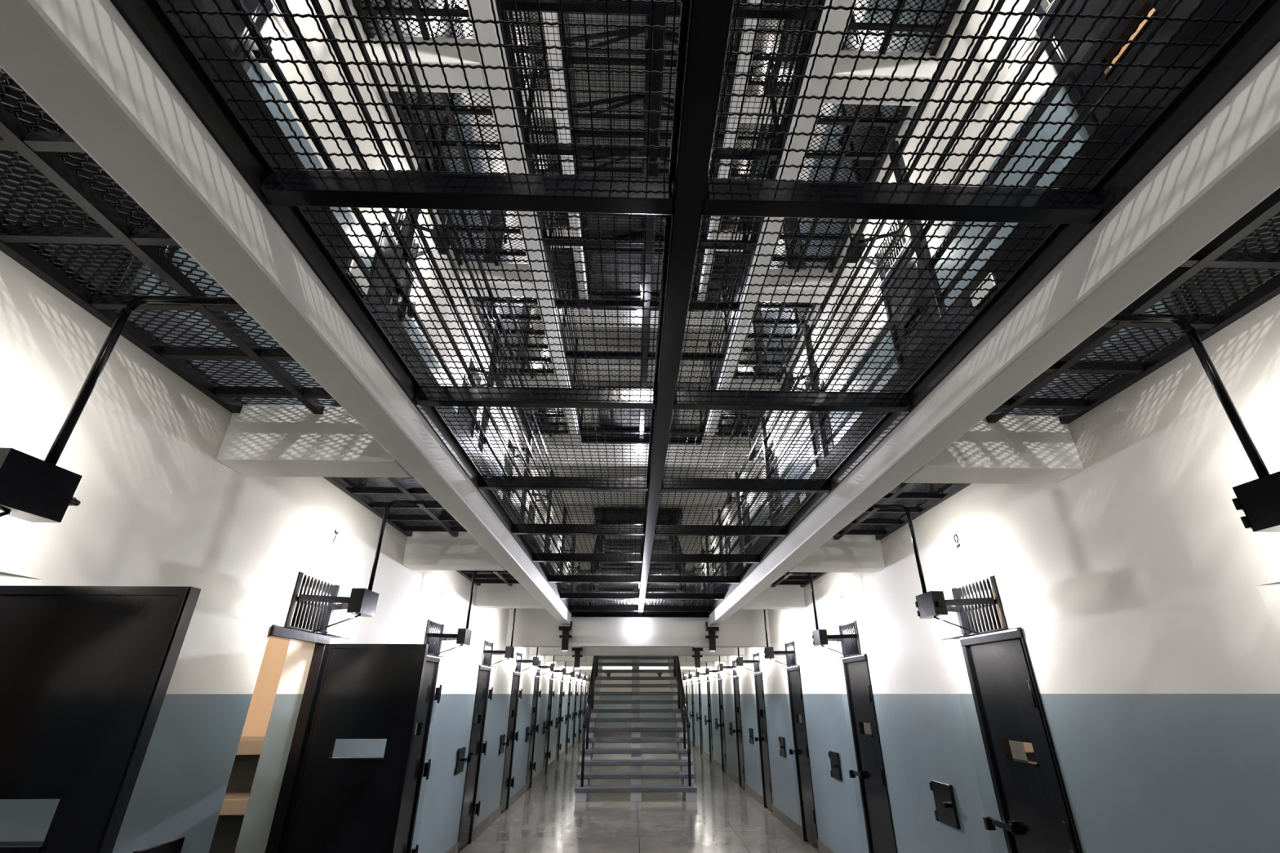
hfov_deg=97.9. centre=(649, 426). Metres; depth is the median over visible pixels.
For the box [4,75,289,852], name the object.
wall
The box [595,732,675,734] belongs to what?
baseboard
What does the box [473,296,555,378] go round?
grate
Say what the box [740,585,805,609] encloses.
trim
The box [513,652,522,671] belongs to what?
air vent
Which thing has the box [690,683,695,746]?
door
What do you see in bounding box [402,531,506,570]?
trim
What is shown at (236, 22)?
door
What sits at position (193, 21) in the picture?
guard railing
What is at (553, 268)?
wall lamp
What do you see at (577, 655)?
spotlight
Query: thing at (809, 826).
door
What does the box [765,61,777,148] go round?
door
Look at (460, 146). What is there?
grate
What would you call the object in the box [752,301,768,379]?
door
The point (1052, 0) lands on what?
wall lamp
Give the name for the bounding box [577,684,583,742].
door
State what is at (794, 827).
baseboard
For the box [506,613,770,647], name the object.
trim
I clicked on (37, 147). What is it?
grate
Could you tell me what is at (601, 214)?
roof truss
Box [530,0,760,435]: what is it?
ceiling
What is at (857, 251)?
wall lamp
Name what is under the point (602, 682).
wall
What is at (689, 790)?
staircase
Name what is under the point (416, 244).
air vent
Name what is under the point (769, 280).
trim
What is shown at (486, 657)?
air vent
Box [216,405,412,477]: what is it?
beam
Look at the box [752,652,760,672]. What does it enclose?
air vent
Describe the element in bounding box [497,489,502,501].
plate
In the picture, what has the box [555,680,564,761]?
door
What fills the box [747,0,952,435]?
baseboard
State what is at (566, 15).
guard railing
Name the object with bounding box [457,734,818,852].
floor
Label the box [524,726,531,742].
hatch
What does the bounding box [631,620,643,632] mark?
globe lamp
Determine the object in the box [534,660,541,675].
air vent
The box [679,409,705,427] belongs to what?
trim
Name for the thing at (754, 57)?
grate
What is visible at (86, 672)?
door
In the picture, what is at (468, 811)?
door
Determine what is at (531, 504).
door
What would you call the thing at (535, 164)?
wall lamp
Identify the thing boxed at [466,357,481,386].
air vent
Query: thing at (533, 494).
wall lamp
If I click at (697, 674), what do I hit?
wall lamp
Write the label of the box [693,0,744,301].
guard railing
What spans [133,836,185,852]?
hatch
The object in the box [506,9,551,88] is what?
grate
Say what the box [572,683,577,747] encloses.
door
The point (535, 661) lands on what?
wall lamp
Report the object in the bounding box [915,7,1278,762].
wall
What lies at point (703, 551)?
wall lamp
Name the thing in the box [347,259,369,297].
plate
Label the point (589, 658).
trim
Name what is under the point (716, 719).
hatch
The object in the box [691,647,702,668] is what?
spotlight
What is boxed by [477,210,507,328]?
door
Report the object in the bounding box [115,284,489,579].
baseboard
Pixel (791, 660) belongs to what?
air vent
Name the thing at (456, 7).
wall lamp
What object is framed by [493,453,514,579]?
door
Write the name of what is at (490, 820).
baseboard
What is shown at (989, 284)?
plate
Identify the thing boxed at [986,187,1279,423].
grate
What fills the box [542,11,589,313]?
trim
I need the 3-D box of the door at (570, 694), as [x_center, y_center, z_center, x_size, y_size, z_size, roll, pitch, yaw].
[-2.444,8.725,16.701,0.117,1.925,0.762,1,-26,-2]
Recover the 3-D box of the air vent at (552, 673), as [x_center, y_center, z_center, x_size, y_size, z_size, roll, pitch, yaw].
[-2.321,5.834,13.248,0.052,0.297,0.444,1,-26,-2]
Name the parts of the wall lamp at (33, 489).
stay rod, knob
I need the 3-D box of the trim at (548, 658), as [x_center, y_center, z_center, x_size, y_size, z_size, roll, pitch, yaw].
[-1.842,4.996,12.439,0.885,0.460,0.250,1,-26,-2]
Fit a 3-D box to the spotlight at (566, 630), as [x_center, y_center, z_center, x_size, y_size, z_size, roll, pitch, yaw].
[-1.261,3.144,8.359,0.200,0.414,0.120,1,-26,-2]
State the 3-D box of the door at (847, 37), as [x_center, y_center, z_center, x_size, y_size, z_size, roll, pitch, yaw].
[2.006,-3.089,5.425,0.115,1.925,0.705,1,-26,-2]
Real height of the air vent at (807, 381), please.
0.297 m
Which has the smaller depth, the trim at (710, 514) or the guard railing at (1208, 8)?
the guard railing at (1208, 8)
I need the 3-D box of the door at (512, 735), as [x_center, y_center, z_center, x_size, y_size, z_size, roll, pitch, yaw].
[-2.181,4.901,8.735,0.117,1.925,0.762,1,-26,-2]
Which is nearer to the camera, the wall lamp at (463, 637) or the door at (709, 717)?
the wall lamp at (463, 637)
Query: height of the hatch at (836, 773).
0.240 m
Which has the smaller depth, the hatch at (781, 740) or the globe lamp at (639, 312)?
the hatch at (781, 740)
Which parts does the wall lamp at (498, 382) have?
bracket arm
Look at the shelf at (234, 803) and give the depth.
3.66 m
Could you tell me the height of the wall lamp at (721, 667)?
0.810 m
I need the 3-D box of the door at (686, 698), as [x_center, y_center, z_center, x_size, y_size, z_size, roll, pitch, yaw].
[1.415,10.716,20.851,0.115,1.925,0.705,1,-26,-2]
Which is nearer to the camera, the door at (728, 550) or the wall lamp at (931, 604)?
the wall lamp at (931, 604)
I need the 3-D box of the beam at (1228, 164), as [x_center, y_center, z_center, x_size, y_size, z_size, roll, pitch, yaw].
[1.171,0.465,3.489,0.150,0.280,11.420,1,-26,-2]
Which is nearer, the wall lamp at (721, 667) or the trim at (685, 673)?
the wall lamp at (721, 667)
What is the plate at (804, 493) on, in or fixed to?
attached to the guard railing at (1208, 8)
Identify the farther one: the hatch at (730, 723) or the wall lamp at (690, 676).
the wall lamp at (690, 676)
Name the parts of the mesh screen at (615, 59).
panel, panel, panel, panel, panel, panel, panel, panel, panel, panel, panel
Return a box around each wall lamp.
[0,295,239,522]
[271,0,297,44]
[298,500,439,639]
[397,209,451,287]
[427,570,506,658]
[454,4,474,38]
[471,328,541,386]
[484,608,515,667]
[505,164,561,228]
[509,411,564,470]
[516,647,539,673]
[524,43,575,74]
[529,267,575,321]
[533,493,548,512]
[537,655,555,676]
[551,662,566,679]
[563,666,574,680]
[569,670,581,682]
[576,672,586,684]
[682,672,692,684]
[688,670,698,682]
[695,668,707,681]
[700,535,713,554]
[705,662,719,679]
[711,271,737,289]
[717,656,735,676]
[721,413,771,473]
[726,471,744,511]
[727,48,768,86]
[731,168,762,177]
[736,647,758,673]
[747,333,809,413]
[763,0,808,27]
[763,609,793,667]
[786,572,855,658]
[845,218,897,300]
[870,504,994,640]
[1008,0,1053,68]
[1109,313,1279,532]
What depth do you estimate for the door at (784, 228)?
7.47 m
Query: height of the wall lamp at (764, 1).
0.880 m
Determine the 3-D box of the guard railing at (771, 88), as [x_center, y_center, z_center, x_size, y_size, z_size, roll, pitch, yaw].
[1.104,-2.394,5.933,0.095,1.250,10.155,1,-26,-2]
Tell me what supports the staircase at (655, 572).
on the trim at (544, 611)
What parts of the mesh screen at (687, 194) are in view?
panel, panel, panel, panel, panel, panel, panel, panel, panel, panel, panel, panel, panel, panel, panel, panel, panel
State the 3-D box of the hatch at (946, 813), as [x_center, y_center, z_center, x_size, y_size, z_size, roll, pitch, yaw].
[1.952,2.522,3.729,0.062,0.240,0.275,1,-26,-2]
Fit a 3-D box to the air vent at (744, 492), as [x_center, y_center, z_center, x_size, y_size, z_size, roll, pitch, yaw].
[1.816,1.403,10.606,0.052,0.297,0.444,1,-26,-2]
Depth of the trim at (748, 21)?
7.21 m
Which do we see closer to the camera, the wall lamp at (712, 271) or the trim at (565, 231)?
the trim at (565, 231)
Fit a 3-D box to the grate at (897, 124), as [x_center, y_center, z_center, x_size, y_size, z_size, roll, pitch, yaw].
[1.621,-2.133,5.100,0.766,0.051,2.046,1,-26,-2]
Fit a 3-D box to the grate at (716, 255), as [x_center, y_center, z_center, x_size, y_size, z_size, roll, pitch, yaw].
[1.487,-2.821,10.414,0.766,0.051,1.796,1,-26,-2]
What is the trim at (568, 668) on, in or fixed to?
attached to the wall at (157, 506)
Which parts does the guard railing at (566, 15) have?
rail, rail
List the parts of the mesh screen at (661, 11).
panel, panel, panel, panel, panel, panel, panel, panel, panel, panel, panel, panel, panel, panel, panel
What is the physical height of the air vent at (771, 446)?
0.297 m
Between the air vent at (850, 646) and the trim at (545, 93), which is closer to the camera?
the air vent at (850, 646)
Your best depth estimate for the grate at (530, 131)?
8.12 m
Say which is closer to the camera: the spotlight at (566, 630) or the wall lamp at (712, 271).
the spotlight at (566, 630)
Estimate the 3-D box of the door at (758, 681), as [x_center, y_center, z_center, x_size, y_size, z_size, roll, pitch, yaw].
[1.810,4.980,8.902,0.115,1.925,0.705,1,-26,-2]
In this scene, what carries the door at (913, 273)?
in the wall at (1144, 603)
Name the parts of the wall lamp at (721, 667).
bracket arm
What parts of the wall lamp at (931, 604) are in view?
knob, bracket arm, stay rod, hook rod, bracket arm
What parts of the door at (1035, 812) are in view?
slot sill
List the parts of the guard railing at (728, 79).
rail, post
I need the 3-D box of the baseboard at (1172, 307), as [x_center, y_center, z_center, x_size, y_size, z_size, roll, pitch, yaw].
[1.738,4.346,12.120,0.032,0.130,30.300,1,-26,-2]
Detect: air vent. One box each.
[284,572,339,635]
[391,208,419,271]
[423,619,444,657]
[450,0,466,38]
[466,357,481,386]
[481,640,493,666]
[506,437,515,465]
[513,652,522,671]
[520,53,526,84]
[530,490,537,508]
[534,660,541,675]
[550,671,554,679]
[560,668,564,680]
[716,665,720,679]
[731,659,737,676]
[741,492,746,510]
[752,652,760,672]
[768,441,774,465]
[784,640,796,666]
[804,363,820,391]
[838,620,862,657]
[875,219,906,280]
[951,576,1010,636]
[1033,0,1052,18]
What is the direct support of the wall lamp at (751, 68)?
attached to the wall at (1144, 603)
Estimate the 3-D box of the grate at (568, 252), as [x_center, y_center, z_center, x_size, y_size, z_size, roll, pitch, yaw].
[-1.724,-2.861,10.328,0.801,0.051,1.796,1,-26,-2]
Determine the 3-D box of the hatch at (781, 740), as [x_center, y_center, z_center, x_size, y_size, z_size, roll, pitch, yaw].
[1.821,4.434,7.712,0.062,0.240,0.275,1,-26,-2]
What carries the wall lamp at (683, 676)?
attached to the wall at (1144, 603)
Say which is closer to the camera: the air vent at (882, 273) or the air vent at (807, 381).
the air vent at (882, 273)
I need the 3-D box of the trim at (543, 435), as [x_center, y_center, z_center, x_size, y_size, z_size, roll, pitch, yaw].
[-0.436,4.300,18.407,4.000,0.120,18.880,1,-26,-2]
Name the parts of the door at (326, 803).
door frame, slot sill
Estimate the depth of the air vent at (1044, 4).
2.92 m
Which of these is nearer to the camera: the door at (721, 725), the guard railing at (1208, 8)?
the guard railing at (1208, 8)
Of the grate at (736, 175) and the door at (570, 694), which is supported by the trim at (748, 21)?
the grate at (736, 175)
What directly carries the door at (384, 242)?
in the wall at (157, 506)
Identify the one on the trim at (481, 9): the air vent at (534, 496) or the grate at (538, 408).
the grate at (538, 408)
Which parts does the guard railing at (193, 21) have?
post, rail, rail, rail, rail, rail, post, post, post, post, post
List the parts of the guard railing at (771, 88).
post, post, post, post, rail, rail, post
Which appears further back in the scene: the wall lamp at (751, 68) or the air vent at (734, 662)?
the air vent at (734, 662)
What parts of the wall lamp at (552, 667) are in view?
bracket arm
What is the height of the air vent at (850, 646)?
0.297 m
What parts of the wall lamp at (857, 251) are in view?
knob, bracket arm, stay rod, hook rod, bracket arm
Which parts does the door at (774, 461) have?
door frame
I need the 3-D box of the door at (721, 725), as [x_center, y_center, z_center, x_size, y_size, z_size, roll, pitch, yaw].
[1.678,6.892,12.885,0.115,1.925,0.705,1,-26,-2]
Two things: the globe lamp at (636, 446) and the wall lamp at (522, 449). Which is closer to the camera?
the wall lamp at (522, 449)
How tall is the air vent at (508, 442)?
0.297 m
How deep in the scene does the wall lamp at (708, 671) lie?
13.28 m
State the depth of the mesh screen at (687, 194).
1.44 m
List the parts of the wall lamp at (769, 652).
bracket arm, bracket arm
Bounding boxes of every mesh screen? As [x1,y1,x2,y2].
[110,0,1279,617]
[494,0,826,444]
[557,0,747,311]
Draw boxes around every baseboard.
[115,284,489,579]
[361,0,528,429]
[445,735,582,852]
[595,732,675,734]
[689,740,835,852]
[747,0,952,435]
[789,303,1183,581]
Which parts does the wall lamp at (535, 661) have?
bracket arm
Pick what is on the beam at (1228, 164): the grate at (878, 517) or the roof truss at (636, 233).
the grate at (878, 517)
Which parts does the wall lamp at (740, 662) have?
bracket arm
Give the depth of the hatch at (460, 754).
6.13 m
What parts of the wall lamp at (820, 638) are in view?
bracket arm, stay rod, bracket arm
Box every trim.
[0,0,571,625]
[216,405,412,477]
[360,35,487,93]
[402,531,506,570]
[456,262,536,297]
[466,0,581,448]
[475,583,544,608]
[503,375,557,387]
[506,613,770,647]
[509,608,768,614]
[520,89,555,118]
[524,440,755,472]
[528,647,745,656]
[533,434,752,537]
[538,307,731,336]
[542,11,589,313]
[542,490,734,507]
[545,655,586,662]
[546,226,572,248]
[555,511,593,524]
[558,655,712,666]
[563,408,597,426]
[565,333,724,524]
[565,537,706,554]
[567,666,702,670]
[571,364,716,388]
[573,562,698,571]
[574,670,694,672]
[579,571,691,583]
[580,672,688,675]
[584,674,683,676]
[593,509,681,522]
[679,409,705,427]
[681,512,718,524]
[685,656,727,662]
[695,0,763,315]
[701,0,856,450]
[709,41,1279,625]
[715,229,754,251]
[729,379,780,391]
[740,96,786,124]
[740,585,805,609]
[759,268,834,302]
[787,534,884,573]
[823,49,942,106]
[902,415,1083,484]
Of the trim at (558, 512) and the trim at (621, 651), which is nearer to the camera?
the trim at (621, 651)
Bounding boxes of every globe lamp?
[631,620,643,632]
[634,444,644,453]
[635,309,642,316]
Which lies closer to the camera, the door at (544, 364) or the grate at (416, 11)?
the grate at (416, 11)
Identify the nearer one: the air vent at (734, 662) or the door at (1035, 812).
the door at (1035, 812)
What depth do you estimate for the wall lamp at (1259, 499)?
1.63 m
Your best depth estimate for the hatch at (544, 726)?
12.11 m
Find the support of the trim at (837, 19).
attached to the wall
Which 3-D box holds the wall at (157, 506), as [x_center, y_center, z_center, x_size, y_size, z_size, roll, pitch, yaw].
[-2.380,1.433,13.383,0.230,12.200,30.300,1,-26,-2]
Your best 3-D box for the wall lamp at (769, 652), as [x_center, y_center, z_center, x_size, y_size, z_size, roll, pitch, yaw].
[1.486,2.844,7.605,0.759,0.810,0.663,1,-26,-2]
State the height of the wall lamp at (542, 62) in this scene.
0.880 m
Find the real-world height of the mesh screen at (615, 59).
0.134 m
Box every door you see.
[0,0,273,295]
[0,585,200,852]
[264,625,428,852]
[333,222,415,486]
[395,654,441,852]
[411,0,457,171]
[439,374,480,526]
[457,665,493,852]
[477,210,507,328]
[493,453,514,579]
[500,671,522,812]
[514,298,532,408]
[525,675,541,788]
[527,500,535,535]
[536,364,545,434]
[542,678,555,773]
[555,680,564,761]
[564,682,572,753]
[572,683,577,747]
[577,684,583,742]
[583,684,586,719]
[685,684,688,712]
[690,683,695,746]
[697,682,702,753]
[706,680,713,761]
[717,678,726,773]
[724,536,731,574]
[732,675,745,788]
[733,369,742,436]
[742,502,751,554]
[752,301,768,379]
[753,671,773,810]
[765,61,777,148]
[769,456,786,581]
[782,217,809,333]
[786,665,818,851]
[808,380,834,468]
[837,13,887,182]
[841,653,897,852]
[880,237,948,493]
[959,627,1082,852]
[1035,0,1279,315]
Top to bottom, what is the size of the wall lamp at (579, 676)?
0.810 m
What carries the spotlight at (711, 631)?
attached to the wall
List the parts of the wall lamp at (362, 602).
bracket arm, hook rod, stay rod, bracket arm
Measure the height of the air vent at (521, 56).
0.297 m
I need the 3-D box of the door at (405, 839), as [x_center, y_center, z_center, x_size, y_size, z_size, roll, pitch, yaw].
[-2.049,2.989,4.752,0.117,1.925,0.762,1,-26,-2]
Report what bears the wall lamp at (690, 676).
attached to the wall at (1144, 603)
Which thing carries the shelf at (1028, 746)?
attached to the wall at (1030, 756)
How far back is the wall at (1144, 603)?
2.73 m
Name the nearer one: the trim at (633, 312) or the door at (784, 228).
the door at (784, 228)
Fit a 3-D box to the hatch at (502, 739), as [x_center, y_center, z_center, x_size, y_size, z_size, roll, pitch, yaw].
[-2.133,4.641,8.142,0.062,0.240,0.275,1,-26,-2]
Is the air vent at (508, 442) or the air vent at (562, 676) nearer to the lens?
the air vent at (508, 442)
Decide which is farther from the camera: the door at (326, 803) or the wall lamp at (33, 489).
the door at (326, 803)
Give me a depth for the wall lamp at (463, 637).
5.25 m
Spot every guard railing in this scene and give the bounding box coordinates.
[158,0,576,605]
[503,9,584,427]
[560,11,591,297]
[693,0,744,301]
[699,0,818,428]
[705,0,1261,605]
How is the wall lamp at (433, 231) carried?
attached to the wall at (157, 506)
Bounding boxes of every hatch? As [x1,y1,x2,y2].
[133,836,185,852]
[453,746,467,774]
[498,733,506,754]
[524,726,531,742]
[542,720,547,734]
[555,717,559,728]
[714,718,717,729]
[728,722,733,735]
[748,728,754,744]
[777,736,786,757]
[827,751,842,781]
[928,779,960,829]
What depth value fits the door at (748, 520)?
10.39 m
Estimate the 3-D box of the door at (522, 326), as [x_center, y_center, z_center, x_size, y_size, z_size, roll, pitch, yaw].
[-2.116,-1.257,9.241,0.117,1.925,0.762,1,-26,-2]
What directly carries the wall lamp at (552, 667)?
attached to the wall at (157, 506)
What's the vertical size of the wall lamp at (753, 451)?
0.880 m
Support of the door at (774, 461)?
in the wall at (1144, 603)
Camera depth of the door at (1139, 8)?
2.45 m
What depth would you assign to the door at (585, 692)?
22.93 m
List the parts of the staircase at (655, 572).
post, handrail, handrail, post, post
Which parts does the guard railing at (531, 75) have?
post, rail, post, rail, rail, post, post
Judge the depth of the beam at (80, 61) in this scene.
1.25 m
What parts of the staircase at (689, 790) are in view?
post, post, handrail, post, rail, rail, rail, post, post, rail, rail, post, rail, handrail, post, post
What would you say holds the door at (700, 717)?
in the wall at (1144, 603)
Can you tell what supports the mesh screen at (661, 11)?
attached to the wall
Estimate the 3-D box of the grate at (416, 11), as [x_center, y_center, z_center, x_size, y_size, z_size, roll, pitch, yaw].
[-1.523,-3.147,2.986,0.801,0.051,2.006,1,-26,-2]
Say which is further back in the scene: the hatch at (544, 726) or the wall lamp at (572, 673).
the wall lamp at (572, 673)
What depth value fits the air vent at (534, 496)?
10.53 m
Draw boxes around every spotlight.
[558,621,573,651]
[571,647,582,667]
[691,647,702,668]
[705,622,719,651]
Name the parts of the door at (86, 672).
slot sill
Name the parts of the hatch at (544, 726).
hatch plate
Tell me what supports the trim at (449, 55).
attached to the wall at (157, 506)
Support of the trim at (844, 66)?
attached to the wall at (1144, 603)
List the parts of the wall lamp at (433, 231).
bracket arm, bracket arm, stay rod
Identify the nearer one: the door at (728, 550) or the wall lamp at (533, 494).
the wall lamp at (533, 494)
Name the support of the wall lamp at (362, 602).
attached to the wall at (157, 506)
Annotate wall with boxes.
[0,0,589,852]
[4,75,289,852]
[589,602,675,727]
[681,0,1279,852]
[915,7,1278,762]
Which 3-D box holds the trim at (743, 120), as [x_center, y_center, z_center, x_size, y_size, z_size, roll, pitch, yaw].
[1.586,-4.166,7.335,0.770,0.280,0.220,1,-26,-2]
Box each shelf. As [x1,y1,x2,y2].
[219,791,250,815]
[235,737,264,755]
[1022,742,1034,752]
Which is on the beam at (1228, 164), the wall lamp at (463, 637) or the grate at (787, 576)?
the grate at (787, 576)
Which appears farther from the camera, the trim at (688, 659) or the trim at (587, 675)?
the trim at (587, 675)
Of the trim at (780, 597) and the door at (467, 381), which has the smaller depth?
the door at (467, 381)
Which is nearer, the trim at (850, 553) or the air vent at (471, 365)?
the trim at (850, 553)
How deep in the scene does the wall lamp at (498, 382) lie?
6.55 m
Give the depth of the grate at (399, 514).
3.93 m
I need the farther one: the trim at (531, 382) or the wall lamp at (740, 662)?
the wall lamp at (740, 662)
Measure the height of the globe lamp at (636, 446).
0.170 m
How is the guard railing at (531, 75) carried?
on the trim at (481, 9)
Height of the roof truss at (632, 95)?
0.729 m
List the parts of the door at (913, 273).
slot sill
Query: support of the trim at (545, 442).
attached to the wall at (157, 506)
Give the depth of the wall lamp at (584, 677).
19.15 m
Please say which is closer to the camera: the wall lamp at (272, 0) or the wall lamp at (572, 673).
the wall lamp at (272, 0)
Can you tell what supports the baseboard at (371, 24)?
attached to the wall at (157, 506)
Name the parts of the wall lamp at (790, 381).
bracket arm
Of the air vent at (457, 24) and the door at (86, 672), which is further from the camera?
the air vent at (457, 24)
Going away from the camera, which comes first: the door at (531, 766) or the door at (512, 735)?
the door at (512, 735)
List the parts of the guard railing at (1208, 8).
post, post, post, post, post, rail, rail, rail, rail, post, rail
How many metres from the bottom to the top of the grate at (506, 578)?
0.051 m
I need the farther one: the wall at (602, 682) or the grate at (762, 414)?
the wall at (602, 682)
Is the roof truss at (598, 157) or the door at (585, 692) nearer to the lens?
the roof truss at (598, 157)
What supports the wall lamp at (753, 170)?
attached to the wall at (1144, 603)
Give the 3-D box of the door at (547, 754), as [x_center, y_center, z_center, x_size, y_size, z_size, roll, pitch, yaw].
[-2.313,6.813,12.718,0.117,1.925,0.762,1,-26,-2]
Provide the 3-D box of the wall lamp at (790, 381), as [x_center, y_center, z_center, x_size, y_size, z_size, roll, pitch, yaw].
[1.551,-0.713,6.862,0.759,0.880,0.663,1,-26,-2]
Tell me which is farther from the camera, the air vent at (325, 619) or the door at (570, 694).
the door at (570, 694)
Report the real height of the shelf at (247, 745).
0.090 m
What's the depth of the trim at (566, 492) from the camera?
11.66 m
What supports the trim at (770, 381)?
attached to the wall at (1144, 603)
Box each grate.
[0,70,340,414]
[322,476,467,537]
[354,0,474,39]
[391,90,528,266]
[456,570,519,586]
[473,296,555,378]
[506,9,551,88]
[516,407,568,436]
[528,118,569,226]
[551,247,579,298]
[706,251,744,302]
[715,409,765,439]
[720,124,775,231]
[734,301,816,382]
[745,0,814,95]
[769,103,911,272]
[770,572,827,587]
[833,482,972,540]
[840,0,961,56]
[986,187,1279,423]
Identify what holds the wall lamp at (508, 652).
attached to the wall at (157, 506)
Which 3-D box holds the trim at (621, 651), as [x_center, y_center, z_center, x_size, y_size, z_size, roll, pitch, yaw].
[-0.221,4.085,10.544,4.000,0.460,0.250,1,-26,-2]
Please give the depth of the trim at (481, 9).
4.34 m
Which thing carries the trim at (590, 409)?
attached to the wall at (157, 506)
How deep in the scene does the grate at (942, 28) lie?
3.81 m
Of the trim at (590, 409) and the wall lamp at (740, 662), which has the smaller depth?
the wall lamp at (740, 662)
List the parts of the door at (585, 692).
door frame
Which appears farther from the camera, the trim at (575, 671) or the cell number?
the trim at (575, 671)
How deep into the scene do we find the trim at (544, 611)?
8.59 m
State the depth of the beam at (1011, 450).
2.66 m
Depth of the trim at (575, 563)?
17.82 m
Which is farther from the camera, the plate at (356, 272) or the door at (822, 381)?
the door at (822, 381)
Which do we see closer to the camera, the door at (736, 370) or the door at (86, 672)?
the door at (86, 672)
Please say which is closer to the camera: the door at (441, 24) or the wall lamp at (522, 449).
the door at (441, 24)
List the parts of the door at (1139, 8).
door frame, slot sill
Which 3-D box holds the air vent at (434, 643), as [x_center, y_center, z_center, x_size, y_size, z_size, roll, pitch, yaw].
[-2.058,2.010,5.282,0.052,0.297,0.444,1,-26,-2]
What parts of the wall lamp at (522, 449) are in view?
bracket arm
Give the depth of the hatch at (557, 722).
14.06 m
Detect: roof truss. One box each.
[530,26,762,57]
[549,155,737,174]
[556,212,728,218]
[562,231,721,255]
[572,93,723,121]
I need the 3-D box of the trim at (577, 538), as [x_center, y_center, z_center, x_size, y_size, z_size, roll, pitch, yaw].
[-0.359,3.443,15.953,4.000,0.460,0.250,1,-26,-2]
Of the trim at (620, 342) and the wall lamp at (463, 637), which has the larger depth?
the trim at (620, 342)
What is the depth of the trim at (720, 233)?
9.36 m
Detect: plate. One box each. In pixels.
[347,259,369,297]
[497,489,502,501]
[799,493,805,503]
[969,272,995,309]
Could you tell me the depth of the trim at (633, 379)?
12.96 m
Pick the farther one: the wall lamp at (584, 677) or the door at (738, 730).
the wall lamp at (584, 677)
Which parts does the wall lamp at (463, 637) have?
bracket arm, stay rod, bracket arm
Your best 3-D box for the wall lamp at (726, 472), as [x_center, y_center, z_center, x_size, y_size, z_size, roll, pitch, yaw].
[1.419,1.199,10.845,0.759,0.880,0.663,1,-26,-2]
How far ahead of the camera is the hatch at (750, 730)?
9.64 m
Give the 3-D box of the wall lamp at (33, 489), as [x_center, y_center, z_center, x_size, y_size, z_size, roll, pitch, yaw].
[-1.517,-0.056,1.564,0.786,0.810,0.395,1,-26,-2]
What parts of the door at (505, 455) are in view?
door frame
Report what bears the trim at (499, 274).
attached to the wall at (157, 506)
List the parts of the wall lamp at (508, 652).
bracket arm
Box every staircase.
[574,655,697,801]
[585,506,688,605]
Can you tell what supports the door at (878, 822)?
in the wall at (1144, 603)
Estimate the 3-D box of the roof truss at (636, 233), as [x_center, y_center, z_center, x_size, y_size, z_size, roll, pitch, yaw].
[-0.203,-4.622,13.975,3.998,0.729,0.060,1,-26,-2]
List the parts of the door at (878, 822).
slot sill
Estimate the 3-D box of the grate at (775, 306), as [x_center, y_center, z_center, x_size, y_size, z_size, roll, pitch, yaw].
[1.552,-1.133,7.182,0.766,0.051,2.126,1,-26,-2]

